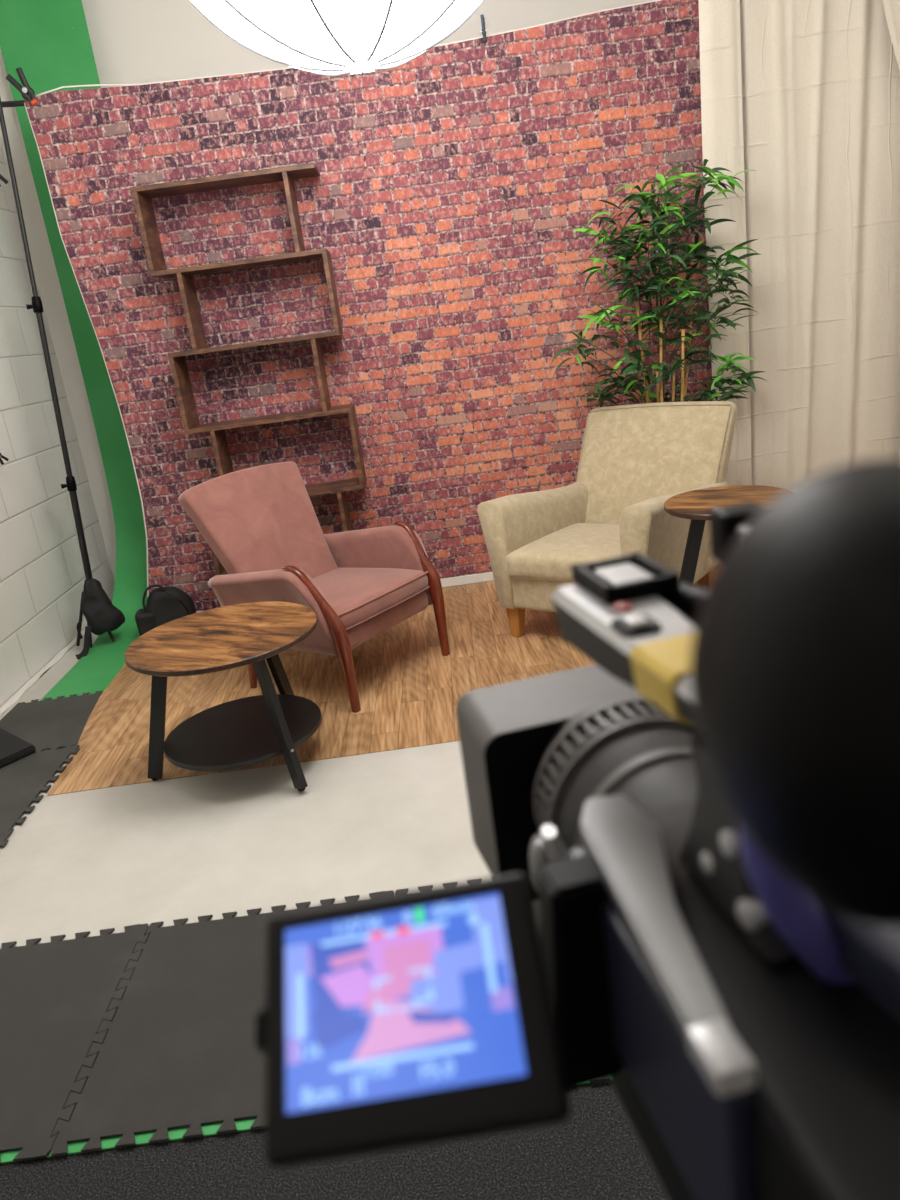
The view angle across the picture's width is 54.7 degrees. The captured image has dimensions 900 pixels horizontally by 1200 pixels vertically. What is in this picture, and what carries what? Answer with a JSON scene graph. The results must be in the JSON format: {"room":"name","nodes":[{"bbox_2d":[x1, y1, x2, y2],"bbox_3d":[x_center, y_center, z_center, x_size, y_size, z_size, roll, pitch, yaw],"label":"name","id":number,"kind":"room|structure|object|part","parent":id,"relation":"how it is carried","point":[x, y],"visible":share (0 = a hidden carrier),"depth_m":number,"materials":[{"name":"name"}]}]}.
{"room":"video studio","nodes":[
{"label":"video studio","id":0,"kind":"room"},
{"bbox_2d":[0,140,114,705],"bbox_3d":[-2.134,-0.520,1.265,0.120,3.450,7.300,-8,18,0],"label":"wall","id":1,"kind":"structure","parent":0,"point":[42,575],"depth_m":4.39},
{"bbox_2d":[0,628,91,715],"bbox_3d":[-1.910,0.510,3.597,0.046,0.017,3.495,-8,18,0],"label":"trim","id":2,"kind":"structure","parent":1,"relation":"attached to","point":[18,694],"depth_m":4.07,"materials":[{"name":"white paint"}]},
{"bbox_3d":[-2.260,-2.121,4.258,0.060,0.008,0.008,-8,18,0],"label":"peg","id":3,"kind":"object","parent":1,"relation":"attached to","visible":0},
{"bbox_2d":[0,174,7,186],"bbox_3d":[-2.216,-2.083,4.270,0.076,0.104,0.035,-11,18,-11],"label":"clamp","id":4,"kind":"object","parent":3,"relation":"hanging from","point":[2,178],"visible":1,"depth_m":4.28,"materials":[{"name":"black paint"}]},
{"bbox_3d":[-2.063,-0.671,3.920,0.060,0.008,0.008,-8,18,0],"label":"peg","id":5,"kind":"object","parent":1,"relation":"attached to","visible":0},
{"bbox_2d":[0,453,8,464],"bbox_3d":[-2.031,-0.646,3.937,0.020,0.068,0.057,5,22,34],"label":"clamp","id":6,"kind":"object","parent":5,"relation":"hanging from","point":[1,455],"visible":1,"depth_m":3.94,"materials":[{"name":"black metal"}]},
{"bbox_2d":[0,0,655,580],"bbox_3d":[0.119,-1.972,4.797,4.975,3.450,0.120,-8,18,0],"label":"wall","id":7,"kind":"structure","parent":0,"point":[133,41],"depth_m":4.43,"materials":[{"name":"white paint"}]},
{"bbox_2d":[0,669,669,1199],"bbox_3d":[0.498,0.829,1.809,5.135,0.100,7.700,-8,18,0],"label":"floor","id":8,"kind":"structure","parent":0,"point":[597,1153],"depth_m":1.49,"materials":[{"name":"grey carpet"}]},
{"bbox_2d":[0,580,493,948],"bbox_3d":[0.410,0.235,3.507,4.650,0.002,3.600,-8,18,0],"label":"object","id":9,"kind":"structure","parent":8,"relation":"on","point":[117,857],"depth_m":2.50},
{"bbox_2d":[0,835,8,847],"bbox_3d":[-1.598,0.841,2.451,0.509,0.006,0.534,-8,18,0],"label":"floor mat","id":10,"kind":"object","parent":9,"relation":"on","point":[3,839],"visible":1,"depth_m":2.66,"materials":[{"name":"black rubber"}]},
{"bbox_2d":[0,744,79,835],"bbox_3d":[-1.621,0.671,2.983,0.509,0.006,0.626,-8,18,0],"label":"floor mat","id":11,"kind":"object","parent":9,"relation":"on","point":[22,780],"visible":0.92,"depth_m":3.04,"materials":[{"name":"black rubber"}]},
{"bbox_2d":[0,728,35,767],"bbox_3d":[-1.731,0.591,3.217,0.371,0.028,0.744,-8,18,0],"label":"case","id":12,"kind":"object","parent":11,"relation":"on","point":[13,748],"visible":1,"depth_m":3.25,"materials":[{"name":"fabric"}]},
{"bbox_2d":[0,690,102,750],"bbox_3d":[-1.643,0.496,3.536,0.448,0.004,0.534,-8,18,0],"label":"floor mat","id":13,"kind":"object","parent":9,"relation":"on","point":[48,723],"visible":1,"depth_m":3.56,"materials":[{"name":"black rubber"}]},
{"bbox_2d":[0,0,148,700],"bbox_3d":[-1.809,-1.397,3.935,0.441,3.377,1.488,-8,18,0],"label":"screen","id":14,"kind":"object","parent":9,"relation":"on","point":[49,40],"visible":0.44,"depth_m":4.43,"materials":[{"name":"fabric"}]},
{"bbox_2d":[0,97,114,647],"bbox_3d":[-1.893,-1.000,4.064,0.315,2.541,0.152,-23,23,-39],"label":"stand","id":15,"kind":"object","parent":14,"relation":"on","point":[37,306],"visible":0.85,"depth_m":4.12,"materials":[{"name":"black paint"}]},
{"bbox_2d":[1,100,24,107],"bbox_3d":[-0.339,-2.429,3.891,3.421,0.099,0.024,-8,18,0],"label":"crossbar","id":16,"kind":"object","parent":15,"relation":"attached to","point":[18,103],"visible":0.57,"depth_m":3.88,"materials":[{"name":"black paint"}]},
{"bbox_3d":[-1.855,0.085,4.387,0.125,0.287,0.017,-16,20,-24],"label":"leg","id":17,"kind":"part","parent":15,"relation":"part of","materials":[{"name":"black paint"}]},
{"bbox_3d":[-1.809,0.088,4.357,0.016,0.287,0.125,-6,18,6],"label":"leg","id":18,"kind":"part","parent":15,"relation":"part of","materials":[{"name":"black paint"}]},
{"bbox_3d":[-1.759,0.074,4.379,0.122,0.286,0.018,5,22,34],"label":"leg","id":19,"kind":"part","parent":15,"relation":"part of","materials":[{"name":"black paint"}]},
{"bbox_2d":[76,579,124,659],"bbox_3d":[-1.766,0.075,4.320,0.268,0.366,0.152,-16,20,-25],"label":"drawstring bag","id":20,"kind":"object","parent":9,"relation":"on","point":[96,607],"visible":1,"depth_m":4.28,"materials":[{"name":"black fabric"}]},
{"bbox_2d":[24,0,712,612],"bbox_3d":[-0.170,-1.281,4.230,3.174,2.559,0.022,-8,18,0],"label":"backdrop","id":21,"kind":"structure","parent":9,"relation":"on","point":[450,191],"depth_m":4.11,"materials":[{"name":"brick"}]},
{"bbox_2d":[6,67,37,105],"bbox_3d":[-1.882,-2.250,3.817,0.108,0.146,0.036,-13,19,-17],"label":"clamp","id":22,"kind":"object","parent":21,"relation":"attached to","point":[25,90],"visible":1,"depth_m":3.81,"materials":[{"name":"black paint"}]},
{"bbox_2d":[480,14,486,42],"bbox_3d":[0.149,-2.516,3.834,0.023,0.103,0.060,-2,19,16],"label":"clamp","id":23,"kind":"object","parent":21,"relation":"attached to","point":[483,30],"visible":1,"depth_m":3.82,"materials":[{"name":"black plastic"}]},
{"bbox_2d":[47,564,719,795],"bbox_3d":[0.569,0.124,3.763,4.206,0.010,1.767,-8,18,0],"label":"floor","id":24,"kind":"structure","parent":9,"relation":"on","point":[409,692],"depth_m":3.50,"materials":[{"name":"brown wood"}]},
{"bbox_2d":[135,584,195,635],"bbox_3d":[-1.438,0.046,4.383,0.291,0.281,0.159,-12,18,-14],"label":"backpack","id":25,"kind":"object","parent":24,"relation":"on","point":[164,605],"visible":0.64,"depth_m":4.32,"materials":[{"name":"black fabric"}]},
{"bbox_3d":[-1.465,-0.002,4.331,0.133,0.153,0.026,-12,18,-14],"label":"carry handle","id":26,"kind":"part","parent":25,"relation":"part of","materials":[{"name":"black fabric"}]},
{"bbox_2d":[124,601,321,791],"bbox_3d":[-0.724,0.327,2.896,0.645,0.470,0.625,-8,18,0],"label":"side table","id":27,"kind":"object","parent":24,"relation":"on","point":[247,731],"visible":1,"depth_m":2.82,"materials":[{"name":"brown wood"}]},
{"bbox_3d":[-0.960,0.377,2.861,0.162,0.452,0.024,-10,18,-7],"label":"leg","id":28,"kind":"part","parent":27,"relation":"part of","materials":[{"name":"black paint"}]},
{"bbox_2d":[163,694,321,770],"bbox_3d":[-0.693,0.436,2.925,0.524,0.018,0.524,-8,18,0],"label":"shelf","id":29,"kind":"object","parent":27,"relation":"attached to","point":[238,733],"depth_m":2.87,"materials":[{"name":"black wood"}]},
{"bbox_3d":[-0.621,0.247,3.120,0.024,0.452,0.162,-1,19,21],"label":"leg","id":30,"kind":"part","parent":27,"relation":"part of","materials":[{"name":"black paint"}]},
{"bbox_3d":[-0.534,0.370,2.702,0.024,0.452,0.162,-22,23,-38],"label":"leg","id":31,"kind":"part","parent":27,"relation":"part of","materials":[{"name":"black paint"}]},
{"bbox_2d":[131,163,366,574],"bbox_3d":[-0.854,-0.901,4.172,0.798,2.048,0.230,-8,18,0],"label":"bookshelf","id":32,"kind":"object","parent":24,"relation":"on","point":[143,196],"visible":0.7,"depth_m":3.97,"materials":[{"name":"brown wood"}]},
{"bbox_2d":[178,461,449,712],"bbox_3d":[-0.548,-0.110,3.569,0.811,0.852,0.712,6,22,36],"label":"armchair","id":33,"kind":"object","parent":24,"relation":"on","point":[261,523],"visible":0.88,"depth_m":3.55,"materials":[{"name":"fabric"}]},
{"bbox_3d":[-0.810,0.247,3.571,0.067,0.244,0.043,0,19,22],"label":"leg","id":34,"kind":"part","parent":33,"relation":"part of","materials":[{"name":"brown wood"}]},
{"bbox_3d":[-0.768,-0.273,3.670,0.312,0.550,0.621,6,22,36],"label":"backrest","id":35,"kind":"part","parent":33,"relation":"part of","materials":[{"name":"pink fabric"}]},
{"bbox_3d":[-0.683,0.031,3.319,0.592,0.334,0.092,6,22,36],"label":"arm","id":36,"kind":"part","parent":33,"relation":"part of","materials":[{"name":"pink fabric"}]},
{"bbox_3d":[-0.467,0.144,3.212,0.219,0.567,0.049,3,21,30],"label":"arm post","id":37,"kind":"part","parent":33,"relation":"part of","materials":[{"name":"brown wood"}]},
{"bbox_2d":[312,567,427,627],"bbox_3d":[-0.450,-0.017,3.532,0.582,0.115,0.565,6,22,36],"label":"seat cushion","id":38,"kind":"object","parent":33,"relation":"on","point":[357,597],"depth_m":3.42,"materials":[{"name":"pink fabric"}]},
{"bbox_3d":[-0.321,-0.168,3.782,0.592,0.334,0.092,6,22,36],"label":"arm","id":39,"kind":"part","parent":33,"relation":"part of","materials":[{"name":"pink fabric"}]},
{"bbox_3d":[-0.453,0.061,3.568,0.540,0.101,0.535,6,22,36],"label":"seat rail","id":40,"kind":"part","parent":33,"relation":"part of","materials":[{"name":"pink fabric"}]},
{"bbox_3d":[-0.117,-0.048,3.660,0.219,0.567,0.049,9,25,43],"label":"arm post","id":41,"kind":"part","parent":33,"relation":"part of","materials":[{"name":"brown wood"}]},
{"bbox_2d":[477,401,736,636],"bbox_3d":[0.733,-0.361,3.808,0.784,0.848,1.037,6,23,37],"label":"armchair","id":42,"kind":"object","parent":24,"relation":"on","point":[634,458],"visible":0.79,"depth_m":3.81,"materials":[{"name":"fabric"}]},
{"bbox_3d":[0.291,0.084,3.771,0.064,0.144,0.064,6,23,37],"label":"leg","id":43,"kind":"part","parent":42,"relation":"part of","materials":[{"name":"brown wood"}]},
{"bbox_3d":[0.438,-0.317,3.965,0.130,0.463,0.834,6,23,37],"label":"arm","id":44,"kind":"part","parent":42,"relation":"part of","materials":[{"name":"beige fabric"}]},
{"bbox_2d":[506,523,620,582],"bbox_3d":[0.619,-0.206,3.681,0.545,0.144,0.615,6,23,37],"label":"seat cushion","id":45,"kind":"object","parent":42,"relation":"on","point":[547,554],"depth_m":3.57,"materials":[{"name":"beige fabric"}]},
{"bbox_3d":[0.907,-0.525,4.011,0.728,0.706,0.426,6,23,37],"label":"backrest","id":46,"kind":"part","parent":42,"relation":"part of","materials":[{"name":"beige fabric"}]},
{"bbox_3d":[0.952,-0.259,3.572,0.130,0.463,0.834,6,23,37],"label":"arm","id":47,"kind":"part","parent":42,"relation":"part of","materials":[{"name":"beige fabric"}]},
{"bbox_3d":[1.151,-0.080,3.920,0.064,0.144,0.064,6,23,37],"label":"leg","id":48,"kind":"part","parent":42,"relation":"part of","materials":[{"name":"brown wood"}]},
{"bbox_2d":[551,159,767,412],"bbox_3d":[0.994,-1.038,4.138,1.022,1.856,0.503,-8,18,0],"label":"bamboo plant","id":49,"kind":"object","parent":24,"relation":"on","point":[657,225],"visible":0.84,"depth_m":3.96,"materials":[{"name":"green plant"}]},
{"bbox_2d":[664,485,786,626],"bbox_3d":[1.000,-0.065,3.158,0.484,0.610,0.465,-8,18,0],"label":"side table","id":50,"kind":"object","parent":24,"relation":"on","point":[695,505],"visible":0.28,"depth_m":3.10,"materials":[{"name":"brown wood"}]},
{"bbox_3d":[0.852,-0.040,3.160,0.184,0.591,0.024,-8,18,0],"label":"leg","id":51,"kind":"part","parent":50,"relation":"part of","materials":[{"name":"black paint"}]},
{"bbox_2d":[0,1081,609,1163],"bbox_3d":[-0.233,0.887,1.758,3.100,0.004,0.372,-8,18,0],"label":"floor mat","id":52,"kind":"object","parent":8,"relation":"on","point":[243,1125],"visible":0.02,"depth_m":1.59,"materials":[{"name":"plastic"}]},
{"bbox_2d":[0,923,149,1161],"bbox_3d":[-1.041,0.951,1.880,0.629,0.006,0.642,-8,18,0],"label":"floor mat","id":53,"kind":"object","parent":52,"relation":"on","point":[56,995],"visible":1,"depth_m":1.90,"materials":[{"name":"grey rubber"}]},
{"bbox_2d":[51,890,393,1156],"bbox_3d":[-0.432,0.869,1.880,0.641,0.006,0.642,-8,18,0],"label":"floor mat","id":54,"kind":"object","parent":52,"relation":"on","point":[178,1050],"visible":0.56,"depth_m":1.79,"materials":[{"name":"black rubber"}]},
{"bbox_2d":[395,878,609,1083],"bbox_3d":[0.182,0.786,1.880,0.641,0.006,0.642,-8,18,0],"label":"floor mat","id":55,"kind":"object","parent":52,"relation":"on","point":[536,903],"visible":0.02,"depth_m":2.17,"materials":[{"name":"black rubber"}]},
{"bbox_3d":[0.360,0.722,0.377,0.392,1.014,0.461,-11,18,-10],"label":"tripod","id":56,"kind":"object","parent":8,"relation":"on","visible":0},
{"bbox_2d":[255,459,899,1199],"bbox_3d":[0.062,0.089,0.312,0.276,0.301,0.468,-11,18,-10],"label":"video camera","id":57,"kind":"object","parent":56,"relation":"on","point":[702,821],"visible":1,"depth_m":0.27,"materials":[{"name":"black plastic"}]},
{"bbox_2d":[264,873,570,1167],"bbox_3d":[-0.014,0.136,0.289,0.103,0.057,0.084,-11,18,-10],"label":"monitor","id":58,"kind":"object","parent":57,"relation":"on","point":[426,1016],"depth_m":0.28,"materials":[{"name":"black plastic"}]},
{"bbox_2d":[485,719,568,900],"bbox_3d":[0.096,0.117,0.511,0.147,0.113,0.003,-11,18,-10],"label":"hood","id":59,"kind":"object","parent":57,"relation":"attached to","point":[512,759],"depth_m":0.49,"materials":[{"name":"black plastic"}]},
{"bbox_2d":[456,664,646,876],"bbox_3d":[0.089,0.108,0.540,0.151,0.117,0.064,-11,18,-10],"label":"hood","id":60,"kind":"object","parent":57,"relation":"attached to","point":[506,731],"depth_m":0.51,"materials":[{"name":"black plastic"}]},
{"bbox_3d":[0.058,0.128,0.425,0.023,0.039,0.015,1,20,26],"label":"zoom lever","id":61,"kind":"part","parent":57,"relation":"part of","materials":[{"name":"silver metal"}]},
{"bbox_3d":[0.082,-0.012,0.409,0.018,0.002,0.028,-11,18,-10],"label":"shoe plate","id":62,"kind":"part","parent":57,"relation":"part of","materials":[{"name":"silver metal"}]},
{"bbox_3d":[0.088,0.024,0.357,0.045,0.027,0.167,-11,18,-10],"label":"handle","id":63,"kind":"part","parent":57,"relation":"part of","materials":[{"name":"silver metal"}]},
{"bbox_3d":[0.075,0.107,0.305,0.028,0.010,0.139,-9,18,-5],"label":"rail","id":64,"kind":"part","parent":57,"relation":"part of","materials":[{"name":"grey metal"}]},
{"bbox_3d":[0.071,0.154,0.313,0.008,0.070,0.130,-11,18,-10],"label":"panel","id":65,"kind":"part","parent":57,"relation":"part of","materials":[{"name":"black plastic"}]},
{"bbox_3d":[0.108,0.079,0.301,0.035,0.057,0.061,-11,18,-10],"label":"handle post","id":66,"kind":"part","parent":57,"relation":"part of","materials":[{"name":"black plastic"}]},
{"bbox_3d":[0.132,-0.024,0.345,0.030,0.010,0.022,-7,18,1],"label":"clamp plate","id":67,"kind":"part","parent":57,"relation":"part of","materials":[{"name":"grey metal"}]},
{"bbox_3d":[0.045,-2.520,0.722,5.135,0.100,7.700,-8,18,0],"label":"ceiling","id":68,"kind":"structure","parent":0,"visible":0},
{"bbox_2d":[189,0,484,75],"bbox_3d":[-0.315,-2.037,1.962,0.995,1.479,0.997,-8,18,0],"label":"lantern softbox","id":69,"kind":"object","parent":68,"relation":"hanging from","point":[318,37],"visible":1,"depth_m":2.05,"materials":[{"name":"white fabric"}]},
{"bbox_3d":[2.677,-1.170,1.265,0.120,3.450,7.300,-8,18,0],"label":"wall","id":70,"kind":"structure","parent":0,"visible":0},
{"bbox_3d":[1.722,-2.746,3.805,1.348,0.012,0.012,-8,18,0],"label":"curtain rod","id":71,"kind":"object","parent":70,"relation":"attached to","visible":0},
{"bbox_2d":[698,0,751,485],"bbox_3d":[1.334,-1.473,4.174,0.194,2.569,0.028,-8,18,0],"label":"curtain","id":72,"kind":"object","parent":71,"relation":"hanging from","point":[719,20],"visible":0.64,"depth_m":4.01,"materials":[{"name":"beige fabric"}]},
{"bbox_2d":[740,0,899,489],"bbox_3d":[1.964,-1.566,4.199,1.088,2.569,0.039,-7,18,1],"label":"curtain","id":73,"kind":"object","parent":71,"relation":"hanging from","point":[821,78],"visible":0.82,"depth_m":4.14,"materials":[{"name":"beige fabric"}]},
{"bbox_2d":[883,0,899,459],"bbox_3d":[2.273,-1.589,4.140,0.510,2.569,0.056,-8,18,0],"label":"curtain","id":74,"kind":"object","parent":71,"relation":"hanging from","point":[892,7],"visible":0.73,"depth_m":3.82,"materials":[{"name":"beige fabric"}]}
]}

